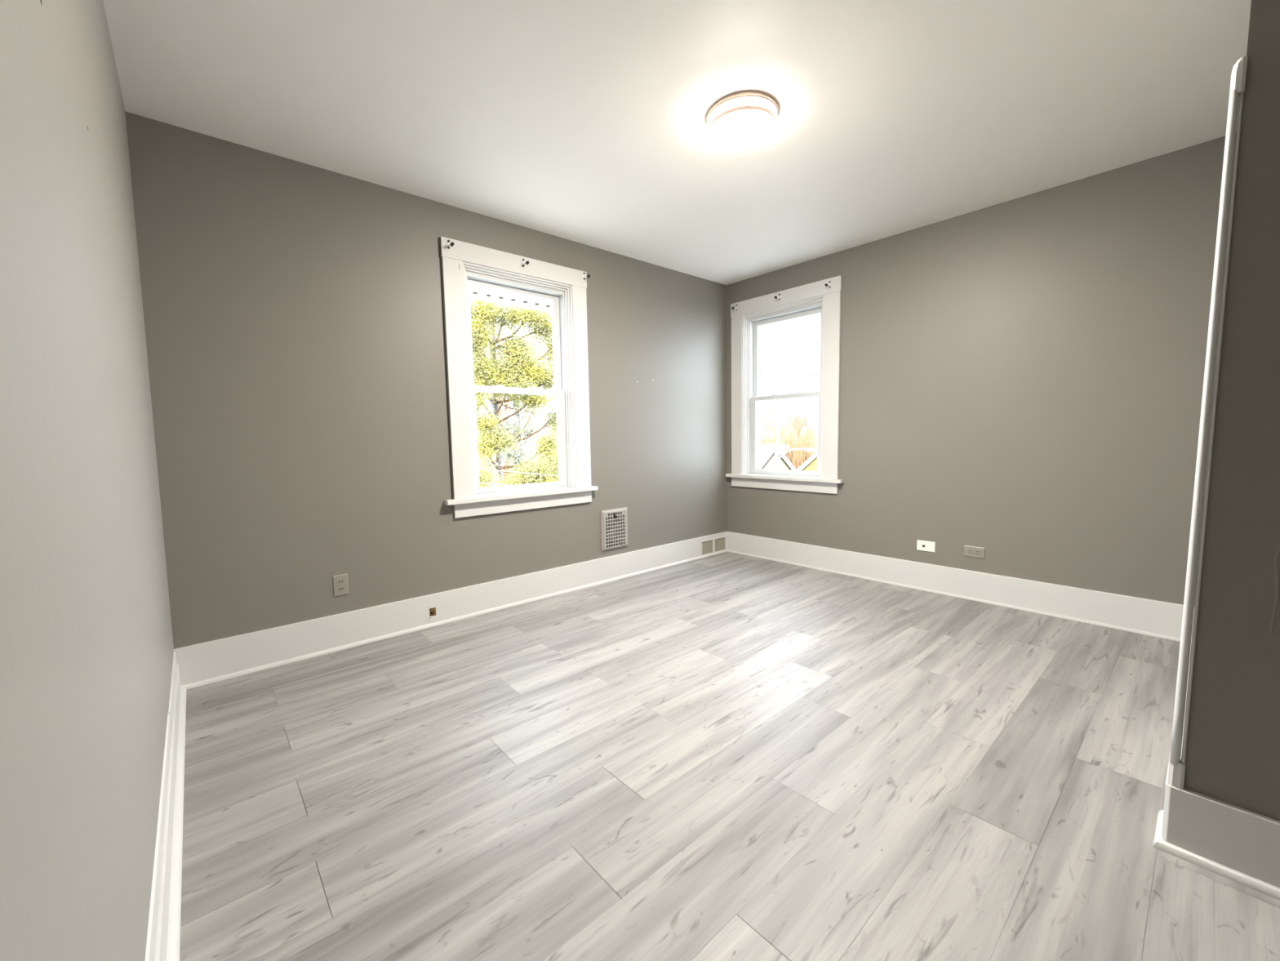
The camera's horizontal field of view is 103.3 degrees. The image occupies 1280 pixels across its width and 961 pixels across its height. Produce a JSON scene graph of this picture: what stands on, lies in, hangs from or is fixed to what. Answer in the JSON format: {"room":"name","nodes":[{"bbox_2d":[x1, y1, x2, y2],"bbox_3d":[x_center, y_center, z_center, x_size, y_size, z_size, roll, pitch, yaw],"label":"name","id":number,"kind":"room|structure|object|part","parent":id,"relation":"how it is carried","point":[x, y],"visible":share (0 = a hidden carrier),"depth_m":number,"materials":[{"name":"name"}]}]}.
{"room":"empty room","nodes":[
{"label":"empty room","id":0,"kind":"room"},
{"bbox_2d":[0,0,173,960],"bbox_3d":[-0.627,-0.164,0.406,0.156,2.500,4.700,-5,6,-41],"label":"wall","id":1,"kind":"structure","parent":0,"point":[86,646],"depth_m":0.67,"materials":[{"name":"grey paint"}]},
{"bbox_2d":[145,651,186,960],"bbox_3d":[-0.549,0.980,0.555,0.031,0.192,4.700,-5,6,-41],"label":"baseboard","id":2,"kind":"structure","parent":1,"relation":"attached to","point":[163,936],"depth_m":1.31,"materials":[{"name":"white paint"}]},
{"bbox_3d":[-0.543,1.065,0.566,0.020,0.022,4.700,-5,6,-41],"label":"shoe moulding","id":3,"kind":"part","parent":2,"relation":"part of","materials":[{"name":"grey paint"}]},
{"bbox_2d":[125,111,727,648],"bbox_3d":[-0.752,-0.427,3.511,4.080,2.500,0.142,-5,6,-41],"label":"wall","id":4,"kind":"structure","parent":0,"point":[293,310],"depth_m":2.68,"materials":[{"name":"grey paint"}]},
{"bbox_2d":[332,573,348,596],"bbox_3d":[-1.610,0.563,2.723,0.070,0.113,0.008,-5,6,-41],"label":"wall outlet","id":5,"kind":"object","parent":4,"relation":"attached to","point":[340,584],"visible":1,"depth_m":2.72,"materials":[{"name":"grey paint"}]},
{"bbox_2d":[337,578,344,584],"bbox_3d":[-1.608,0.543,2.720,0.033,0.027,0.002,-5,6,-41],"label":"receptacle","id":6,"kind":"object","parent":5,"relation":"attached to","point":[340,581],"depth_m":2.72,"materials":[{"name":"grey plastic"}]},
{"bbox_2d":[337,586,344,591],"bbox_3d":[-1.608,0.583,2.723,0.033,0.027,0.002,-5,6,-41],"label":"receptacle","id":7,"kind":"object","parent":5,"relation":"attached to","point":[340,588],"depth_m":2.72,"materials":[{"name":"grey plastic"}]},
{"bbox_2d":[173,531,728,688],"bbox_3d":[-0.625,0.723,3.590,3.946,0.191,0.030,-5,6,-41],"label":"baseboard","id":8,"kind":"structure","parent":4,"relation":"attached to","point":[205,663],"depth_m":2.92,"materials":[{"name":"white paint"}]},
{"bbox_2d":[470,284,551,312],"bbox_3d":[-0.737,-1.426,3.829,4.900,0.165,0.420,-5,6,-41],"label":"soffit","id":9,"kind":"structure","parent":4,"relation":"attached to","point":[478,293],"depth_m":3.78,"materials":[{"name":"white plastic"}]},
{"bbox_2d":[438,235,598,518],"bbox_3d":[-0.809,-0.636,3.406,1.119,1.664,0.200,-5,6,-41],"label":"window","id":10,"kind":"structure","parent":4,"relation":"in","point":[464,264],"depth_m":3.35,"materials":[{"name":"white paint"}]},
{"bbox_2d":[447,240,453,248],"bbox_3d":[-1.108,-1.388,2.961,0.019,0.052,0.066,-5,6,-41],"label":"curtain rod bracket","id":11,"kind":"object","parent":10,"relation":"attached to","point":[449,245],"visible":1,"depth_m":2.98,"materials":[{"name":"silver metal"}]},
{"bbox_3d":[-1.108,-0.604,3.077,0.120,1.435,0.020,-5,6,-41],"label":"casing","id":12,"kind":"part","parent":10,"relation":"part of","materials":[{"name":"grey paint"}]},
{"bbox_3d":[-0.779,-1.407,3.310,1.038,0.113,0.023,-5,6,-41],"label":"head casing","id":13,"kind":"part","parent":10,"relation":"part of","materials":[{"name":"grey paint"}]},
{"bbox_3d":[-0.845,-0.944,3.433,0.694,0.707,0.030,-5,6,-41],"label":"sash","id":14,"kind":"part","parent":10,"relation":"part of","materials":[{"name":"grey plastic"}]},
{"bbox_3d":[-0.831,-0.609,3.452,0.718,1.427,0.106,-5,6,-41],"label":"frame","id":15,"kind":"part","parent":10,"relation":"part of","materials":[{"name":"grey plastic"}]},
{"bbox_3d":[-0.810,-0.284,3.463,0.694,0.691,0.034,-5,6,-41],"label":"sash","id":16,"kind":"part","parent":10,"relation":"part of","materials":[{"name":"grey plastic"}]},
{"bbox_3d":[-0.816,-0.639,3.432,0.790,1.435,0.152,-5,6,-41],"label":"stop moulding","id":17,"kind":"part","parent":10,"relation":"part of","materials":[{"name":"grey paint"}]},
{"bbox_2d":[522,258,528,266],"bbox_3d":[-0.742,-1.418,3.283,0.019,0.052,0.066,-5,6,-41],"label":"curtain rod bracket","id":18,"kind":"object","parent":10,"relation":"attached to","point":[526,262],"visible":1,"depth_m":3.29,"materials":[{"name":"silver metal"}]},
{"bbox_3d":[-0.426,-0.667,3.676,0.120,1.435,0.020,-5,6,-41],"label":"casing","id":19,"kind":"part","parent":10,"relation":"part of","materials":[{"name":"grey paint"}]},
{"bbox_2d":[583,272,590,279],"bbox_3d":[-0.379,-1.459,3.600,0.019,0.052,0.066,-5,6,-41],"label":"curtain rod bracket","id":20,"kind":"object","parent":10,"relation":"attached to","point":[588,275],"visible":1,"depth_m":3.60,"materials":[{"name":"silver metal"}]},
{"bbox_2d":[600,506,627,551],"bbox_3d":[-0.189,0.379,3.947,0.260,0.314,0.037,-5,6,-41],"label":"air vent","id":21,"kind":"object","parent":4,"relation":"in","point":[614,522],"visible":1,"depth_m":3.94,"materials":[{"name":"white metal"}]},
{"bbox_2d":[700,535,726,555],"bbox_3d":[0.689,0.612,4.748,0.365,0.140,0.018,-5,6,-41],"label":"air vent","id":22,"kind":"object","parent":4,"relation":"attached to","point":[719,544],"visible":1,"depth_m":4.74,"materials":[{"name":"white metal"}]},
{"bbox_2d":[702,539,712,554],"bbox_3d":[0.620,0.618,4.686,0.151,0.119,0.005,-5,6,-41],"label":"grille","id":23,"kind":"object","parent":22,"relation":"attached to","point":[707,545],"depth_m":4.69,"materials":[{"name":"beige metal"}]},
{"bbox_2d":[715,537,724,551],"bbox_3d":[0.757,0.606,4.806,0.158,0.119,0.005,-5,6,-41],"label":"grille","id":24,"kind":"object","parent":22,"relation":"attached to","point":[719,541],"depth_m":4.81,"materials":[{"name":"beige metal"}]},
{"bbox_2d":[102,0,1251,284],"bbox_3d":[0.857,-1.611,1.643,4.240,0.120,4.940,-5,6,-41],"label":"ceiling","id":25,"kind":"structure","parent":0,"point":[584,122],"depth_m":2.08,"materials":[{"name":"paint"}]},
{"bbox_2d":[706,91,777,148],"bbox_3d":[0.444,-1.548,2.205,0.306,0.086,0.306,-5,6,-41],"label":"ceiling light","id":26,"kind":"object","parent":25,"relation":"attached to","point":[744,119],"visible":1,"depth_m":2.13,"materials":[{"name":"white glass"}]},
{"bbox_2d":[179,551,1279,960],"bbox_3d":[0.903,0.990,1.866,4.240,0.100,4.940,-5,6,-41],"label":"floor","id":27,"kind":"structure","parent":0,"point":[726,756],"depth_m":1.60,"materials":[{"name":"grey laminate"}]},
{"bbox_2d":[726,133,1236,605],"bbox_3d":[2.384,-0.451,3.141,0.140,2.500,4.840,-5,6,-41],"label":"wall","id":28,"kind":"structure","parent":0,"point":[1022,379],"depth_m":3.05,"materials":[{"name":"grey paint"}]},
{"bbox_2d":[725,275,844,493],"bbox_3d":[1.246,-0.760,4.361,0.200,1.677,1.133,-5,6,-41],"label":"window","id":29,"kind":"structure","parent":28,"relation":"in","point":[814,298],"depth_m":4.31,"materials":[{"name":"white paint"}]},
{"bbox_3d":[0.899,-0.782,4.678,0.020,1.447,0.121,-5,6,-41],"label":"casing","id":30,"kind":"part","parent":29,"relation":"part of","materials":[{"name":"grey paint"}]},
{"bbox_3d":[1.257,-0.763,4.384,0.152,1.447,0.794,-5,6,-41],"label":"stop moulding","id":31,"kind":"part","parent":29,"relation":"part of","materials":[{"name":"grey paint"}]},
{"bbox_3d":[1.274,-0.733,4.402,0.106,1.439,0.722,-5,6,-41],"label":"frame","id":32,"kind":"part","parent":29,"relation":"part of","materials":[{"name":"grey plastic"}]},
{"bbox_3d":[1.264,-0.402,4.416,0.034,0.691,0.698,-5,6,-41],"label":"sash","id":33,"kind":"part","parent":29,"relation":"part of","materials":[{"name":"clear glass"}]},
{"bbox_3d":[1.190,-1.535,4.263,0.023,0.114,1.056,-5,6,-41],"label":"head casing","id":34,"kind":"part","parent":29,"relation":"part of","materials":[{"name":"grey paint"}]},
{"bbox_3d":[1.278,-1.069,4.382,0.030,0.719,0.698,-5,6,-41],"label":"sash","id":35,"kind":"part","parent":29,"relation":"part of","materials":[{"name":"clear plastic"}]},
{"bbox_2d":[824,280,831,287],"bbox_3d":[1.449,-1.515,3.903,0.066,0.052,0.019,-5,6,-41],"label":"curtain rod bracket","id":36,"kind":"object","parent":29,"relation":"attached to","point":[829,282],"visible":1,"depth_m":3.91,"materials":[{"name":"silver metal"}]},
{"bbox_3d":[1.508,-0.734,3.989,0.020,1.447,0.133,-5,6,-41],"label":"casing","id":37,"kind":"part","parent":29,"relation":"part of","materials":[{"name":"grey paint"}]},
{"bbox_2d":[916,539,935,551],"bbox_3d":[2.008,0.460,3.555,0.007,0.072,0.117,-5,6,-41],"label":"jack plate","id":38,"kind":"object","parent":28,"relation":"attached to","point":[924,545],"visible":1,"depth_m":3.55,"materials":[{"name":"white plastic"}]},
{"bbox_2d":[727,531,1194,641],"bbox_3d":[1.849,0.666,3.742,0.027,0.191,3.070,-5,6,-41],"label":"baseboard","id":39,"kind":"structure","parent":28,"relation":"attached to","point":[1160,619],"depth_m":3.28,"materials":[{"name":"white paint"}]},
{"bbox_2d":[964,545,985,558],"bbox_3d":[2.201,0.471,3.334,0.010,0.072,0.118,-5,6,-41],"label":"wall outlet","id":40,"kind":"object","parent":28,"relation":"attached to","point":[970,551],"visible":1,"depth_m":3.33,"materials":[{"name":"grey paint"}]},
{"bbox_2d":[967,549,973,554],"bbox_3d":[2.186,0.471,3.347,0.005,0.033,0.033,-5,6,-41],"label":"receptacle","id":41,"kind":"object","parent":40,"relation":"attached to","point":[969,551],"depth_m":3.35,"materials":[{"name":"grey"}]},
{"bbox_2d":[974,550,980,555],"bbox_3d":[2.212,0.473,3.317,0.005,0.033,0.033,-5,6,-41],"label":"receptacle","id":42,"kind":"object","parent":40,"relation":"attached to","point":[976,552],"depth_m":3.32,"materials":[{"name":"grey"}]},
{"bbox_2d":[1183,0,1279,820],"bbox_3d":[2.664,-0.294,1.257,1.941,2.500,1.634,-5,6,-41],"label":"wall","id":43,"kind":"structure","parent":0,"point":[1233,756],"depth_m":1.20,"materials":[{"name":"grey paint"}]},
{"bbox_2d":[1167,55,1248,789],"bbox_3d":[1.398,-0.081,1.253,0.036,1.790,0.039,-5,6,-41],"label":"bead","id":44,"kind":"object","parent":43,"relation":"attached to","point":[1176,765],"visible":1,"depth_m":1.24,"materials":[{"name":"white paint"}]},
{"bbox_2d":[1153,610,1279,899],"bbox_3d":[2.651,0.864,1.355,1.954,0.175,1.676,-5,6,-41],"label":"baseboard","id":45,"kind":"structure","parent":43,"relation":"attached to","point":[1240,845],"depth_m":1.26,"materials":[{"name":"white paint"}]},
{"bbox_3d":[1.985,1.003,0.776,0.174,0.021,1.676,-5,6,-41],"label":"shoe moulding","id":46,"kind":"part","parent":45,"relation":"part of","materials":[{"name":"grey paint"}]},
{"label":"outside","id":47,"kind":"structure","parent":0,"visible":0},
{"bbox_2d":[477,400,817,484],"bbox_3d":[0.125,-7.013,50.511,140.000,13.959,100.000,-5,6,-41],"label":"building","id":48,"kind":"structure","parent":47,"point":[811,409],"depth_m":85.80,"materials":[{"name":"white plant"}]},
{"bbox_2d":[486,324,532,479],"bbox_3d":[-8.895,-5.067,36.644,4.505,13.014,4.308,3,6,38],"label":"bare tree","id":49,"kind":"object","parent":48,"relation":"on","point":[504,409],"visible":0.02,"depth_m":36.95,"materials":[{"name":"brown plant"}]},
{"bbox_2d":[470,298,558,487],"bbox_3d":[-2.672,-1.540,11.073,2.010,9.504,3.113,2,6,32],"label":"evergreen tree","id":50,"kind":"object","parent":48,"relation":"on","point":[492,439],"visible":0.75,"depth_m":10.80,"materials":[{"name":"green plant"}]},
{"bbox_2d":[476,306,555,482],"bbox_3d":[-4.391,-2.444,17.300,5.054,10.504,2.707,-5,6,-37],"label":"evergreen tree","id":51,"kind":"object","parent":48,"relation":"on","point":[515,422],"visible":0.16,"depth_m":17.54,"materials":[{"name":"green plant"}]},
{"bbox_2d":[478,444,555,487],"bbox_3d":[-4.314,0.295,23.483,12.504,4.212,3.944,-5,6,-41],"label":"brush","id":52,"kind":"object","parent":48,"relation":"on","point":[529,444],"visible":0.02,"depth_m":21.70,"materials":[{"name":"plant"}]},
{"bbox_2d":[488,343,555,480],"bbox_3d":[-6.269,-3.478,29.227,6.186,11.009,4.928,-1,5,-5],"label":"bare tree","id":53,"kind":"object","parent":48,"relation":"on","point":[526,423],"visible":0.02,"depth_m":28.64,"materials":[{"name":"brown plant"}]},
{"bbox_2d":[757,409,783,431],"bbox_3d":[17.900,-5.620,69.070,2.855,8.248,2.730,-2,5,-11],"label":"bare tree","id":54,"kind":"object","parent":48,"relation":"on","point":[766,422],"visible":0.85,"depth_m":68.59,"materials":[{"name":"beige plant"}]},
{"bbox_2d":[757,442,795,470],"bbox_3d":[7.927,-0.046,33.689,7.300,4.902,7.650,-1,5,-1],"label":"gabled house","id":55,"kind":"structure","parent":48,"relation":"on","point":[766,451],"depth_m":30.02,"materials":[{"name":"white"}]},
{"bbox_2d":[757,426,817,469],"bbox_3d":[12.280,-1.998,42.190,5.860,5.010,10.021,0,5,16],"label":"brush","id":56,"kind":"object","parent":48,"relation":"on","point":[797,457],"visible":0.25,"depth_m":39.94,"materials":[{"name":"beige plant"}]},
{"bbox_2d":[773,415,802,429],"bbox_3d":[20.640,-5.580,71.036,3.407,7.731,4.417,-2,5,-9],"label":"bare tree","id":57,"kind":"object","parent":48,"relation":"on","point":[788,415],"visible":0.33,"depth_m":70.03,"materials":[{"name":"beige plant"}]},
{"bbox_2d":[768,418,806,444],"bbox_3d":[14.129,-2.877,48.410,3.696,6.431,2.456,-4,6,-32],"label":"bare tree","id":58,"kind":"object","parent":48,"relation":"on","point":[797,428],"visible":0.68,"depth_m":48.30,"materials":[{"name":"beige plant"}]},
{"bbox_2d":[773,399,815,469],"bbox_3d":[8.082,-1.394,26.823,0.278,6.265,2.653,-5,6,-41],"label":"utility pole","id":59,"kind":"object","parent":48,"relation":"on","point":[777,441],"visible":0.77,"depth_m":27.24,"materials":[{"name":"white paint"}]},
{"bbox_2d":[777,448,815,461],"bbox_3d":[8.183,-1.356,26.651,0.198,0.720,2.259,-5,6,-41],"label":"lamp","id":60,"kind":"object","parent":59,"relation":"attached to","point":[805,449],"depth_m":26.89,"materials":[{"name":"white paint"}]},
{"bbox_2d":[782,408,808,424],"bbox_3d":[23.023,-6.489,75.377,3.344,8.730,5.018,-4,6,-29],"label":"bare tree","id":61,"kind":"object","parent":48,"relation":"on","point":[798,409],"visible":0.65,"depth_m":74.50,"materials":[{"name":"beige plant"}]},
{"bbox_2d":[786,412,806,445],"bbox_3d":[15.851,-3.599,52.265,2.476,7.152,2.368,2,6,32],"label":"bare tree","id":62,"kind":"object","parent":48,"relation":"on","point":[794,416],"visible":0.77,"depth_m":51.78,"materials":[{"name":"beige plant"}]},
{"bbox_2d":[795,451,817,471],"bbox_3d":[10.055,-0.170,23.883,3.300,4.140,6.600,-5,6,-41],"label":"house","id":63,"kind":"structure","parent":48,"relation":"on","point":[810,464],"depth_m":23.82,"materials":[{"name":"white paint"}]},
{"bbox_2d":[798,422,816,439],"bbox_3d":[18.502,-3.581,56.834,2.750,6.239,3.565,2,6,34],"label":"bare tree","id":64,"kind":"object","parent":48,"relation":"on","point":[806,422],"visible":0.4,"depth_m":56.63,"materials":[{"name":"beige plant"}]},
{"bbox_2d":[800,413,817,439],"bbox_3d":[20.051,-4.357,59.766,2.765,7.241,4.162,0,5,14],"label":"bare tree","id":65,"kind":"object","parent":48,"relation":"on","point":[810,424],"visible":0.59,"depth_m":59.18,"materials":[{"name":"beige plant"}]},
{"bbox_2d":[809,352,820,469],"bbox_3d":[5.200,-0.462,15.023,0.109,6.500,0.344,-5,6,-41],"label":"utility pole","id":66,"kind":"object","parent":48,"relation":"on","point":[819,353],"visible":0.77,"depth_m":14.74,"materials":[{"name":"grey metal"}]},
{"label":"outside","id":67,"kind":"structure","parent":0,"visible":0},
{"bbox_2d":[479,468,558,475],"bbox_3d":[-2.009,-0.321,10.334,15.003,2.089,0.019,-5,6,-41],"label":"overhead wire","id":68,"kind":"object","parent":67,"point":[479,468],"visible":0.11,"depth_m":9.98,"materials":[{"name":"grey"}]},
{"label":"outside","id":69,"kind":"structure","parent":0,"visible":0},
{"bbox_2d":[479,482,510,485],"bbox_3d":[-2.004,-0.067,10.355,15.002,1.919,0.019,-5,6,-41],"label":"overhead wire","id":70,"kind":"object","parent":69,"point":[479,482],"visible":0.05,"depth_m":9.68,"materials":[{"name":"grey"}]}
]}

